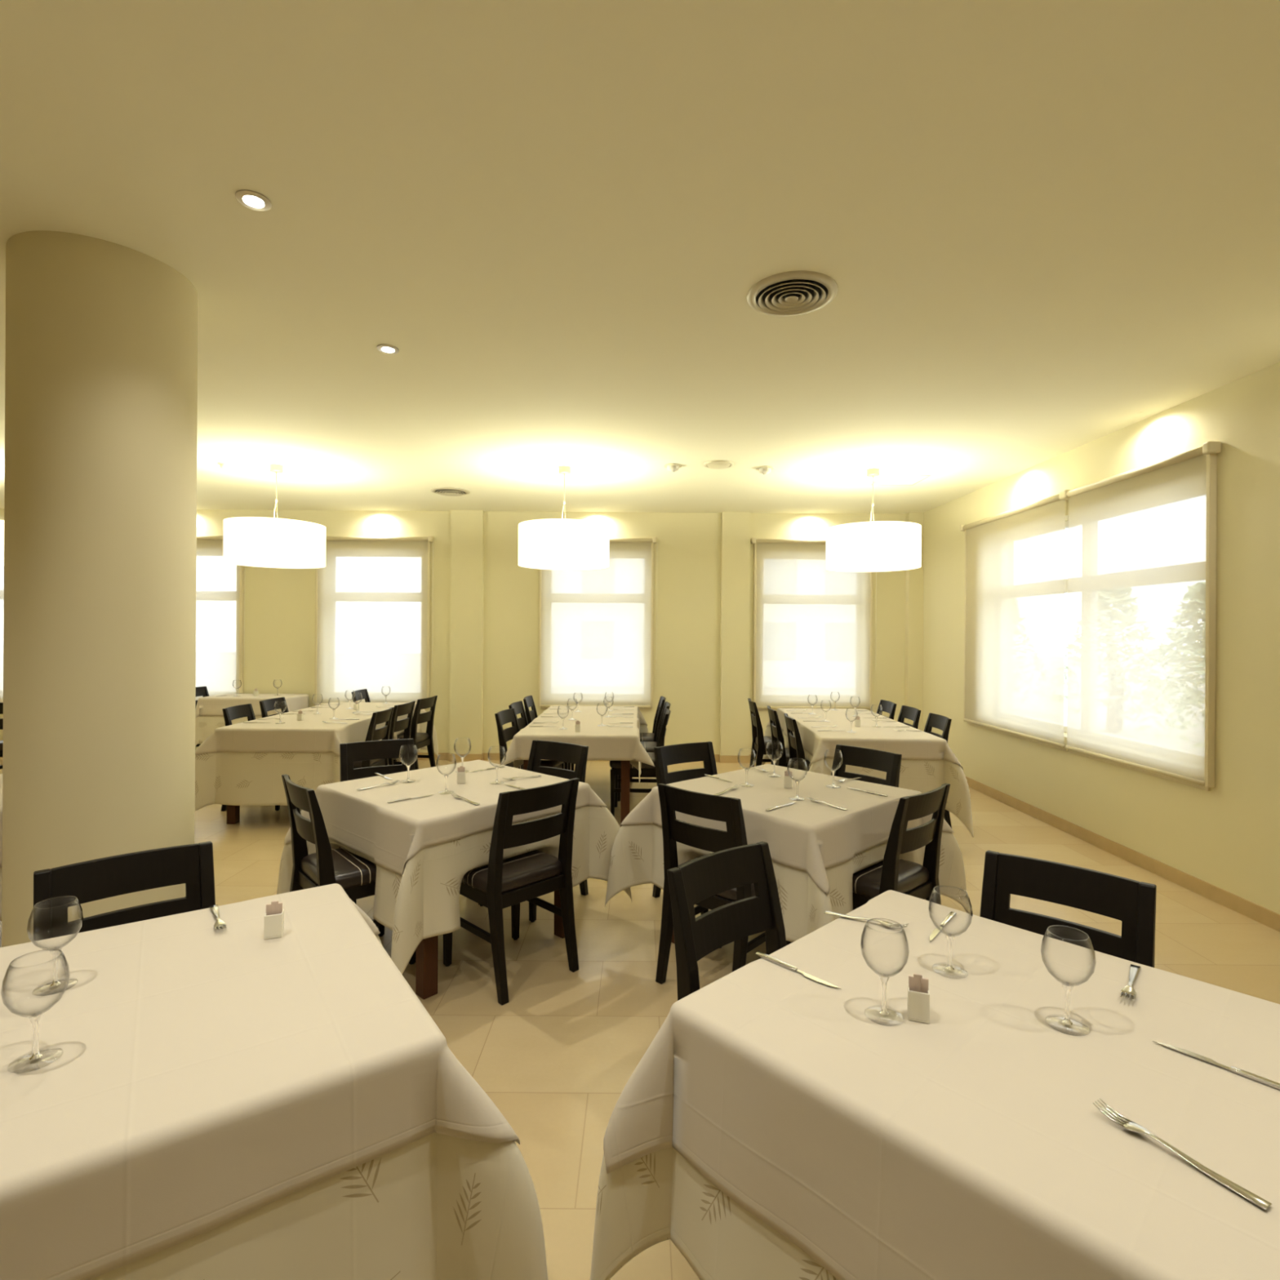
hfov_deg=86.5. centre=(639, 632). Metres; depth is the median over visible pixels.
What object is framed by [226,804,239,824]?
dining table
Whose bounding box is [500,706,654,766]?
topcloth
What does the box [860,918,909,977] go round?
bowl
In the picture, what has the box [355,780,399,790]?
fork
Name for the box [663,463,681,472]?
smoke detector
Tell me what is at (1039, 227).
ceiling
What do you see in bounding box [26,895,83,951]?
bowl
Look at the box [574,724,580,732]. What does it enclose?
holder
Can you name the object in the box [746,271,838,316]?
ceiling vent
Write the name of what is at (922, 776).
undercloth
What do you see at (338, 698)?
wine glass
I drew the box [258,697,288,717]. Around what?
dining chair
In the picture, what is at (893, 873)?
dining chair
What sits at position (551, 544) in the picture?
pendant lamp
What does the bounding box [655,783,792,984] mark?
dining chair
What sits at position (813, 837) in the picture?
topcloth
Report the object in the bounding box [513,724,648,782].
undercloth
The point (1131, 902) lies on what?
dining chair
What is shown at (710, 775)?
table knife
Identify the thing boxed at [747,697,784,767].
dining chair
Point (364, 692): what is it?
dining chair
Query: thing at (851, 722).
wine glass
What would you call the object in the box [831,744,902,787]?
dining chair
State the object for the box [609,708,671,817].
dining chair
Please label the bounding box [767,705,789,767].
dining chair
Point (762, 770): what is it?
fork
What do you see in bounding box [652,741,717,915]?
dining chair
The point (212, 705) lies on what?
topcloth
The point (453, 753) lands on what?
bowl
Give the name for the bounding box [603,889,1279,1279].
topcloth
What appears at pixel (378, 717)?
dining chair
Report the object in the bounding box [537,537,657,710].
roller blind
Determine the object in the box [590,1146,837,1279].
undercloth
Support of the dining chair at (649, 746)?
on the floor
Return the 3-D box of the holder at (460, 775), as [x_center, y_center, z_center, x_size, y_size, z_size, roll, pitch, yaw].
[-0.884,0.715,3.362,0.039,0.057,0.032,0,0,-17]
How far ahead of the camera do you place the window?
5.46 m
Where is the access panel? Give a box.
[870,475,931,485]
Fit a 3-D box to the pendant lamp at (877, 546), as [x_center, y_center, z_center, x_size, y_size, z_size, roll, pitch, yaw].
[1.991,-0.975,5.817,0.770,0.843,0.770,0,0,0]
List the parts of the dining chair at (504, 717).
post, backrest, post, seat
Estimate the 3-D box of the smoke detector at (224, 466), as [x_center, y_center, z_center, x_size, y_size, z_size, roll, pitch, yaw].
[-3.514,-1.401,5.757,0.105,0.056,0.105,0,0,0]
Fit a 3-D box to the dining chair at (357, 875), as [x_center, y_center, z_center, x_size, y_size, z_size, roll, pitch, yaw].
[-1.313,1.067,3.067,0.498,0.850,0.416,0,0,-41]
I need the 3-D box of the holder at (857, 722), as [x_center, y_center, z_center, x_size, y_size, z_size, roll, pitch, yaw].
[1.763,0.731,5.508,0.039,0.057,0.032,0,0,0]
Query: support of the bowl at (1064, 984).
on the wine glass at (1068, 986)
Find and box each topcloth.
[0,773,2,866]
[0,883,519,1279]
[195,693,308,719]
[195,702,426,756]
[284,760,607,877]
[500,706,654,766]
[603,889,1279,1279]
[620,764,954,894]
[766,707,963,769]
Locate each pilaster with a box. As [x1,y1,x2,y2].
[720,511,750,755]
[904,512,924,730]
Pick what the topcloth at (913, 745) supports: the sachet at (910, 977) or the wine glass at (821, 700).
the wine glass at (821, 700)
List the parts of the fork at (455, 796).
handle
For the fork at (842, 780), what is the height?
0.014 m
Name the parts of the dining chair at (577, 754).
post, leg, backrest, post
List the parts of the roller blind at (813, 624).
wall rail, pull chain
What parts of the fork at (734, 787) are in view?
handle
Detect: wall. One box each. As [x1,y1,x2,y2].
[0,508,906,754]
[922,361,1279,914]
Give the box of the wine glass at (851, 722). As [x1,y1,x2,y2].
[845,708,857,733]
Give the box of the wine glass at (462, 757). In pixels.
[453,737,471,773]
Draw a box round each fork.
[209,904,226,930]
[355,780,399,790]
[450,792,479,804]
[503,775,541,779]
[713,784,739,795]
[738,766,771,771]
[807,796,848,809]
[810,724,836,727]
[823,911,908,928]
[834,777,861,782]
[1093,1098,1271,1210]
[1120,964,1140,1000]
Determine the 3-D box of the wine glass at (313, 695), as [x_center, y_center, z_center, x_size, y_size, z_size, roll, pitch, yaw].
[-2.904,0.642,6.123,0.090,0.178,0.090,0,0,-38]
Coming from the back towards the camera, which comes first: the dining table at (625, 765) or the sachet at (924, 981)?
the dining table at (625, 765)
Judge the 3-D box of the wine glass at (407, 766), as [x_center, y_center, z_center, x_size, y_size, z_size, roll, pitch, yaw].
[-1.155,0.652,3.391,0.090,0.178,0.090,0,0,-34]
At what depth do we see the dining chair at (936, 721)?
5.41 m
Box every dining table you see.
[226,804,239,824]
[338,846,564,999]
[523,760,632,826]
[671,929,674,943]
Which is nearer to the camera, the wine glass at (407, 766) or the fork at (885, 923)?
the fork at (885, 923)
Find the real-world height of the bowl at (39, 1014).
0.098 m
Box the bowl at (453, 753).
[435,753,456,775]
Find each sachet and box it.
[266,903,272,915]
[271,900,278,915]
[275,902,282,914]
[908,975,916,991]
[913,973,922,991]
[920,977,928,993]
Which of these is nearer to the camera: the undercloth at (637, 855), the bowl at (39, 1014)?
the bowl at (39, 1014)
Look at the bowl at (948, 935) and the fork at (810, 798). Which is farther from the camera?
the fork at (810, 798)
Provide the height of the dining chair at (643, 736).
0.850 m
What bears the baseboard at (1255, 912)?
attached to the wall at (1226, 837)
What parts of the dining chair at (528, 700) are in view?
post, backrest, post, leg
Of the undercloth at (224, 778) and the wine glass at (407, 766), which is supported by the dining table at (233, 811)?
the undercloth at (224, 778)
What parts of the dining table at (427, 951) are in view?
leg, leg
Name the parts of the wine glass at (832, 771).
stem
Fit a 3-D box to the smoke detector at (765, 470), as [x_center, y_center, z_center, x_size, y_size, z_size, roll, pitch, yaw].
[1.063,-1.374,5.784,0.150,0.056,0.150,0,0,0]
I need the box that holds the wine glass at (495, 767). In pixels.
[487,746,506,784]
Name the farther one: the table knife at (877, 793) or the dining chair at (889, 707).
the dining chair at (889, 707)
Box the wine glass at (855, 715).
[849,698,860,716]
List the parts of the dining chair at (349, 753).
post, backrest, post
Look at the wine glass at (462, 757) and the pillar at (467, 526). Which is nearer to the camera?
the wine glass at (462, 757)
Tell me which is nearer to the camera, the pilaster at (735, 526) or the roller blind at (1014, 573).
the roller blind at (1014, 573)
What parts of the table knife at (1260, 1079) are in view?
blade, handle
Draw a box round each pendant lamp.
[0,520,4,566]
[222,463,325,568]
[518,466,608,570]
[826,467,921,572]
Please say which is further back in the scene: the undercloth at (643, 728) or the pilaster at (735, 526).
the pilaster at (735, 526)
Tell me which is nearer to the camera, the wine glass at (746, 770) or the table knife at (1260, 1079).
the table knife at (1260, 1079)
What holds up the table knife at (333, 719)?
on the topcloth at (310, 735)
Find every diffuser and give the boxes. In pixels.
[225,559,323,567]
[520,561,607,568]
[827,563,919,570]
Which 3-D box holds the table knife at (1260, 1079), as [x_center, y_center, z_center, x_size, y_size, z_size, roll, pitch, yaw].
[1.019,0.751,1.174,0.015,0.006,0.218,0,0,-41]
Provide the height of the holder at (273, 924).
0.057 m
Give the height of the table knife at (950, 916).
0.006 m
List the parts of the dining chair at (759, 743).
backrest, post, post, seat frame, seat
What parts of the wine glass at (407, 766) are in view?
stem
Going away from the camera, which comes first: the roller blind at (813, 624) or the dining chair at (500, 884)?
the dining chair at (500, 884)
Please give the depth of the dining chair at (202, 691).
7.80 m
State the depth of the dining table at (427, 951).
2.79 m
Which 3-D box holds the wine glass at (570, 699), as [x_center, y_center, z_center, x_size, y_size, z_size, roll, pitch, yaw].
[-0.581,0.656,5.836,0.090,0.178,0.090,0,0,-24]
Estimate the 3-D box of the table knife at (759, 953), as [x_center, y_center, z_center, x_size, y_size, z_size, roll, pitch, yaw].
[0.346,0.747,1.506,0.015,0.006,0.218,0,0,-42]
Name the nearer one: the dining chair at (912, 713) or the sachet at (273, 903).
the sachet at (273, 903)
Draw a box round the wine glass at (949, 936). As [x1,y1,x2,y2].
[928,885,973,978]
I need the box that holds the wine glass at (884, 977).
[860,918,909,1026]
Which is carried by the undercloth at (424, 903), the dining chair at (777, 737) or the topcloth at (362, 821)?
the topcloth at (362, 821)
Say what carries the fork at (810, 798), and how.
on the topcloth at (813, 837)
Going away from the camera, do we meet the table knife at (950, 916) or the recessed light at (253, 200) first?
the table knife at (950, 916)
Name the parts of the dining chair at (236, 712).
post, backrest, post, leg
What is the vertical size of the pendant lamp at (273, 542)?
0.843 m
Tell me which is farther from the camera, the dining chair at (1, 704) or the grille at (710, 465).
the dining chair at (1, 704)
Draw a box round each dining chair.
[0,702,3,768]
[33,840,215,941]
[195,686,208,746]
[221,703,279,811]
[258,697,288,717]
[281,773,415,964]
[339,738,415,904]
[351,688,370,702]
[353,706,394,768]
[388,701,415,764]
[393,695,437,769]
[442,777,579,1004]
[478,739,588,922]
[494,707,564,769]
[508,701,568,769]
[523,695,574,770]
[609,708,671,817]
[617,701,670,801]
[640,696,666,742]
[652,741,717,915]
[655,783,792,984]
[666,840,786,1000]
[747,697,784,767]
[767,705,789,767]
[783,713,810,771]
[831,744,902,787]
[852,783,950,910]
[876,699,896,719]
[897,705,920,728]
[924,712,951,828]
[979,850,1156,967]
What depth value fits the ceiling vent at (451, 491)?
6.76 m
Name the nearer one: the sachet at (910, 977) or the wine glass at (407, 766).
the sachet at (910, 977)
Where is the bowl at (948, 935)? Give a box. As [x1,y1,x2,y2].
[928,885,973,937]
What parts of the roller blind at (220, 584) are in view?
pull chain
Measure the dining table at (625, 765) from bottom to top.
0.735 m
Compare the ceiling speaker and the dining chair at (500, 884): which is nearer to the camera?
the dining chair at (500, 884)
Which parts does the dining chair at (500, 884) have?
leg, post, seat, seat frame, leg, backrest, post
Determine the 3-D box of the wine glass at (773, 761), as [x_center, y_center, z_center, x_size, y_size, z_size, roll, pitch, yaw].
[0.707,0.664,3.578,0.090,0.178,0.090,0,0,-14]
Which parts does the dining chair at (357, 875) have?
post, backrest, post, seat frame, seat, leg, leg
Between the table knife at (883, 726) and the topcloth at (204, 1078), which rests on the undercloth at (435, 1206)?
the topcloth at (204, 1078)
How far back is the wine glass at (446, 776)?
3.16 m
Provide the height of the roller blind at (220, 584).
2.010 m
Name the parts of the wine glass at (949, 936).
stem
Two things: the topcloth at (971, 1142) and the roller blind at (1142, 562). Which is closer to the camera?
the topcloth at (971, 1142)
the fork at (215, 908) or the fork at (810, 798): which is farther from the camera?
the fork at (810, 798)
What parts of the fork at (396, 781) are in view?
handle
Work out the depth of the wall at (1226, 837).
3.98 m
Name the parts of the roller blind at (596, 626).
wall rail, pull chain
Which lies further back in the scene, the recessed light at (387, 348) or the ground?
the ground
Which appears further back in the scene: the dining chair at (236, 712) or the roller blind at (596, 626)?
the roller blind at (596, 626)
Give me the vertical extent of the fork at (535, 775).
0.014 m
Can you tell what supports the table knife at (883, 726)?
on the topcloth at (913, 745)
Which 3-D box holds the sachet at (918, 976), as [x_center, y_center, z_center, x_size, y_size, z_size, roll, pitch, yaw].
[0.542,0.703,1.328,0.016,0.073,0.004,0,0,20]
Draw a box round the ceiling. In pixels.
[0,0,1279,514]
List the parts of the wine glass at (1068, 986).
stem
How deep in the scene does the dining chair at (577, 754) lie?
3.97 m
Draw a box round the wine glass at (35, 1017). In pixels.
[0,948,70,1073]
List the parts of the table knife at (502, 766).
handle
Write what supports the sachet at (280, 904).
in the holder at (273, 924)
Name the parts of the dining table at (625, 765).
leg, leg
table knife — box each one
[333,719,359,719]
[374,772,391,779]
[386,794,433,803]
[470,765,504,772]
[505,784,526,789]
[704,773,731,782]
[755,951,841,989]
[765,801,795,811]
[848,787,888,796]
[883,726,909,727]
[929,911,956,942]
[1151,1040,1279,1089]
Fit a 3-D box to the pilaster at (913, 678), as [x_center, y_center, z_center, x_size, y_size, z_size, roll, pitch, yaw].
[3.185,0.065,7.900,0.170,2.908,0.100,0,0,0]
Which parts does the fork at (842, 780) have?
handle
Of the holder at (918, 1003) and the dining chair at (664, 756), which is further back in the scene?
the dining chair at (664, 756)
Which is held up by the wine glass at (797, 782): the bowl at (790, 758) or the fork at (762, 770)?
the bowl at (790, 758)
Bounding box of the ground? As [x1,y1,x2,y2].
[1063,657,1067,724]
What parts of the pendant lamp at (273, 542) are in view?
lamp shade, cord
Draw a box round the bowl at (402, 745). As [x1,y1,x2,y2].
[399,745,417,765]
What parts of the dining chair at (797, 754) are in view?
backrest, post, post, seat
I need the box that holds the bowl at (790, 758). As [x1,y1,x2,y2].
[786,758,807,781]
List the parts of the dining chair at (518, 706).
backrest, post, leg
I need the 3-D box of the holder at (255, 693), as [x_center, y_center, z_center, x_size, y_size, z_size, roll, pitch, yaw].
[-4.304,0.679,7.620,0.039,0.057,0.032,0,0,0]
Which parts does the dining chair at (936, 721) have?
post, backrest, post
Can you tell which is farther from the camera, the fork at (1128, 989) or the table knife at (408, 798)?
the table knife at (408, 798)
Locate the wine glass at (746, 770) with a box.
[737,748,755,786]
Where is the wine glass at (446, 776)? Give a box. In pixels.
[435,753,456,794]
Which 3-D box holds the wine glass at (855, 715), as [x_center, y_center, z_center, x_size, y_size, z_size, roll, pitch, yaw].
[1.960,0.671,6.200,0.090,0.178,0.090,0,0,-24]
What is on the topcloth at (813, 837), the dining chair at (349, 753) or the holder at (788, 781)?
the holder at (788, 781)
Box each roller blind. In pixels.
[0,566,4,702]
[195,535,244,700]
[314,535,433,706]
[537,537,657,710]
[751,537,876,711]
[960,489,1070,751]
[1059,441,1221,791]
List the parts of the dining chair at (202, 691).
backrest, post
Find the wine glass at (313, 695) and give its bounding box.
[311,694,323,714]
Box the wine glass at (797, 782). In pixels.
[786,758,807,800]
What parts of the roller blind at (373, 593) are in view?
pull chain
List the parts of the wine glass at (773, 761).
stem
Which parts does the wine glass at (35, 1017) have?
stem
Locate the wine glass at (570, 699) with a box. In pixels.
[568,698,577,719]
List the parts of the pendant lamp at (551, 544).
cord, lamp shade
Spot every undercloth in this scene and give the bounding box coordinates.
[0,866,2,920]
[90,934,547,1279]
[195,715,262,746]
[195,721,438,811]
[276,805,631,974]
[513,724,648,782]
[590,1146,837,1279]
[604,823,968,942]
[761,726,973,837]
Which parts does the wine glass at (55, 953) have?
stem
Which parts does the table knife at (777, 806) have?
handle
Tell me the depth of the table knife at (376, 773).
3.51 m
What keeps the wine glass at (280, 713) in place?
on the topcloth at (310, 735)
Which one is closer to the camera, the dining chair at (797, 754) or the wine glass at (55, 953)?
the wine glass at (55, 953)
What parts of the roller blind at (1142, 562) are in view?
wall rail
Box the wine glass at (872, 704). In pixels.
[871,704,882,727]
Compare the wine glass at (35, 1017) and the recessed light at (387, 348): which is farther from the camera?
the recessed light at (387, 348)
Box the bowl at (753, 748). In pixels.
[737,748,755,769]
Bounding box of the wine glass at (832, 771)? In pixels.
[823,749,843,788]
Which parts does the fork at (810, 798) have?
handle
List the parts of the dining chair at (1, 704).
seat, backrest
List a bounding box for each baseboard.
[0,752,771,763]
[965,776,1279,932]
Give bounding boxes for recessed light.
[235,189,271,211]
[377,344,399,353]
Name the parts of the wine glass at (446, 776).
stem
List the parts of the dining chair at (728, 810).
post, backrest, seat frame, seat, post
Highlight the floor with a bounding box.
[0,757,1279,1279]
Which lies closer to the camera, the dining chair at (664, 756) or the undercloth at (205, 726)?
the dining chair at (664, 756)
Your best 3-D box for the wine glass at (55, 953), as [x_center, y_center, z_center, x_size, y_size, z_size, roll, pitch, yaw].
[-1.222,0.652,1.422,0.090,0.178,0.090,0,0,6]
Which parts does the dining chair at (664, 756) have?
post, backrest, leg, post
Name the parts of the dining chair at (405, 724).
post, backrest, post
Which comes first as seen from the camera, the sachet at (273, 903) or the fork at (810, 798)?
the sachet at (273, 903)
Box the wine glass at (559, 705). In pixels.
[557,705,568,729]
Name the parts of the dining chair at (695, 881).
post, backrest, post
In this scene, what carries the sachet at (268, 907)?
in the holder at (273, 924)
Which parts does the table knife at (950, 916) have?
blade, handle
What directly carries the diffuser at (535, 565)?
attached to the pendant lamp at (551, 544)
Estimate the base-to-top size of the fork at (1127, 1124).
0.014 m
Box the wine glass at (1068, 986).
[1040,924,1096,1036]
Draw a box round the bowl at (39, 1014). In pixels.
[0,948,70,1017]
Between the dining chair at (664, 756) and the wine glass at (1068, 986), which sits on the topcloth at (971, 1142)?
the wine glass at (1068, 986)
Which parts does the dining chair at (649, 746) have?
leg, seat, post, backrest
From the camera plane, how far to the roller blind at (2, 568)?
7.91 m
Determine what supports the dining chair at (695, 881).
on the floor
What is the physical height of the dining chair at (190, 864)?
0.850 m
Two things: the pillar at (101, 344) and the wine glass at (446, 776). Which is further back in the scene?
the wine glass at (446, 776)
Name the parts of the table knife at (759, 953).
handle, blade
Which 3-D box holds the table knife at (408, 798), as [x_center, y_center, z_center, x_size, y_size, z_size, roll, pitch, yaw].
[-1.020,0.739,3.036,0.218,0.006,0.015,0,0,-44]
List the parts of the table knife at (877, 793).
handle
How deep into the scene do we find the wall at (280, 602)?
7.95 m
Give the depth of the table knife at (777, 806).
2.91 m
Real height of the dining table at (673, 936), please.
0.735 m
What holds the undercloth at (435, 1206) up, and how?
on the dining table
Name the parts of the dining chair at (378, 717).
seat, seat frame, post, backrest, post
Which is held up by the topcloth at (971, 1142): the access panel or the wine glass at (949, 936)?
the wine glass at (949, 936)
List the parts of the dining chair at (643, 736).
seat, post, post, backrest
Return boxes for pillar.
[1,231,198,946]
[449,510,484,754]
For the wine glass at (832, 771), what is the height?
0.178 m
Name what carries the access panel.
attached to the ceiling
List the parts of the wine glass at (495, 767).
stem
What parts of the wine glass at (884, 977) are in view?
stem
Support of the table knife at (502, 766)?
on the topcloth at (362, 821)
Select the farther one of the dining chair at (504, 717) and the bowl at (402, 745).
the dining chair at (504, 717)
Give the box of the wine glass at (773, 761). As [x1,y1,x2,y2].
[765,742,782,777]
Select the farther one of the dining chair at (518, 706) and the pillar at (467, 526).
the pillar at (467, 526)
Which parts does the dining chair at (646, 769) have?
leg, leg, seat, seat frame, post, post, backrest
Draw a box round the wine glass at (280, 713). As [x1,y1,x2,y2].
[274,700,285,724]
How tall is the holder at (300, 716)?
0.057 m
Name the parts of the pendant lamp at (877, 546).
cord, lamp shade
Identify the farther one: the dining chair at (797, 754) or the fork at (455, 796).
the dining chair at (797, 754)
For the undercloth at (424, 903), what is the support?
on the dining table at (427, 951)
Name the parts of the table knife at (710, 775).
handle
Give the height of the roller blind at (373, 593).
2.010 m
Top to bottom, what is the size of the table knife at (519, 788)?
0.006 m
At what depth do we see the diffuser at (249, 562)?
5.79 m
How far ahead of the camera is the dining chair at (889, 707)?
6.58 m
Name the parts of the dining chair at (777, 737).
backrest, post, post, seat frame, seat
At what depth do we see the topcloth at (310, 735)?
5.20 m
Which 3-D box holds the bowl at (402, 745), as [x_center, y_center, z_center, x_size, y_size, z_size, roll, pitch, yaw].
[-1.155,0.613,3.391,0.090,0.098,0.090,0,0,-34]
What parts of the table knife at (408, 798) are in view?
handle, blade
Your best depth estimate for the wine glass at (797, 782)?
3.08 m
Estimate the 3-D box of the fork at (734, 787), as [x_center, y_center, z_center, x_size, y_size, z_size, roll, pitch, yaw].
[0.410,0.742,3.211,0.026,0.014,0.210,0,0,38]
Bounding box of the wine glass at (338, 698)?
[328,697,339,719]
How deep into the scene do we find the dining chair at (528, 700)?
6.86 m
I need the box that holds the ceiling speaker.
[703,460,733,468]
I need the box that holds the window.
[1063,520,1068,733]
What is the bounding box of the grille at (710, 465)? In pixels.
[706,462,730,468]
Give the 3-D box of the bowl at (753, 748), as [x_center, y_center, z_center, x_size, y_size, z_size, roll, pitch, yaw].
[0.526,0.623,3.347,0.090,0.098,0.090,0,0,-19]
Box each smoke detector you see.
[217,462,231,471]
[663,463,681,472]
[755,466,773,475]
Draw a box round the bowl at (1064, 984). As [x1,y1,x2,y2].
[1040,924,1096,986]
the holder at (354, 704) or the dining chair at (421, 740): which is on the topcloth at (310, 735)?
the holder at (354, 704)
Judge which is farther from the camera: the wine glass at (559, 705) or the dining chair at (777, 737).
the dining chair at (777, 737)
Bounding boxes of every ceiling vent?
[431,487,470,496]
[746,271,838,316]
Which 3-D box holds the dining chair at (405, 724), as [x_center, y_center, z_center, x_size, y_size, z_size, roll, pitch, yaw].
[-2.347,1.061,6.176,0.498,0.850,0.416,0,0,4]
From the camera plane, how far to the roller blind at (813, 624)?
7.91 m
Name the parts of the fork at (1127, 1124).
handle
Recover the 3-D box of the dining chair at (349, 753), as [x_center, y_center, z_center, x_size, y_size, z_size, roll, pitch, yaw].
[-1.446,1.066,3.831,0.416,0.850,0.498,0,0,-30]
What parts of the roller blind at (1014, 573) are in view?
wall rail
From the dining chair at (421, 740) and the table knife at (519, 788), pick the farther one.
the dining chair at (421, 740)
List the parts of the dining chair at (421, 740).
seat, post, seat frame, backrest, post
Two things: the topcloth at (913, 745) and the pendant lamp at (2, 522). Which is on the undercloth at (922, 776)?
the topcloth at (913, 745)
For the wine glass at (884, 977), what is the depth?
1.33 m
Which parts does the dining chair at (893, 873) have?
seat, seat frame, post, backrest, post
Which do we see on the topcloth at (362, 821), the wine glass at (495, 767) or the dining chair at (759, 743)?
the wine glass at (495, 767)
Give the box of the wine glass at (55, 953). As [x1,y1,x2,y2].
[26,895,83,995]
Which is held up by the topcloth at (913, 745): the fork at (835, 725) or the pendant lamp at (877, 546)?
the fork at (835, 725)
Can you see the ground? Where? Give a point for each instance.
(1065, 692)
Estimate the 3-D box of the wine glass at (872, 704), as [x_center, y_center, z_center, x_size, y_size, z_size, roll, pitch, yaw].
[1.913,0.671,5.500,0.090,0.178,0.090,0,0,12]
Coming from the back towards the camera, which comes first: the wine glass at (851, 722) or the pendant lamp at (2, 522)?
the pendant lamp at (2, 522)
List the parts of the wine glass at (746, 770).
stem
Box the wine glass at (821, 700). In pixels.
[820,700,831,721]
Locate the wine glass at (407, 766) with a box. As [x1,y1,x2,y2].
[399,745,417,782]
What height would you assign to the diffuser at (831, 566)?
0.004 m
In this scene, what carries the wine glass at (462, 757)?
on the topcloth at (362, 821)
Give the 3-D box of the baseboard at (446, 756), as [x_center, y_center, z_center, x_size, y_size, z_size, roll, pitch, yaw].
[-2.974,1.440,7.894,12.470,0.085,0.112,0,0,0]
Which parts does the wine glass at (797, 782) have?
stem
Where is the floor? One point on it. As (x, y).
(556, 1060)
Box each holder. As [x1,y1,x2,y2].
[253,690,258,696]
[264,909,284,939]
[297,713,303,720]
[353,703,359,710]
[457,771,465,783]
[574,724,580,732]
[783,775,792,788]
[854,719,860,726]
[907,982,929,1023]
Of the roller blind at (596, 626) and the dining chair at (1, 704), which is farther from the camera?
the roller blind at (596, 626)

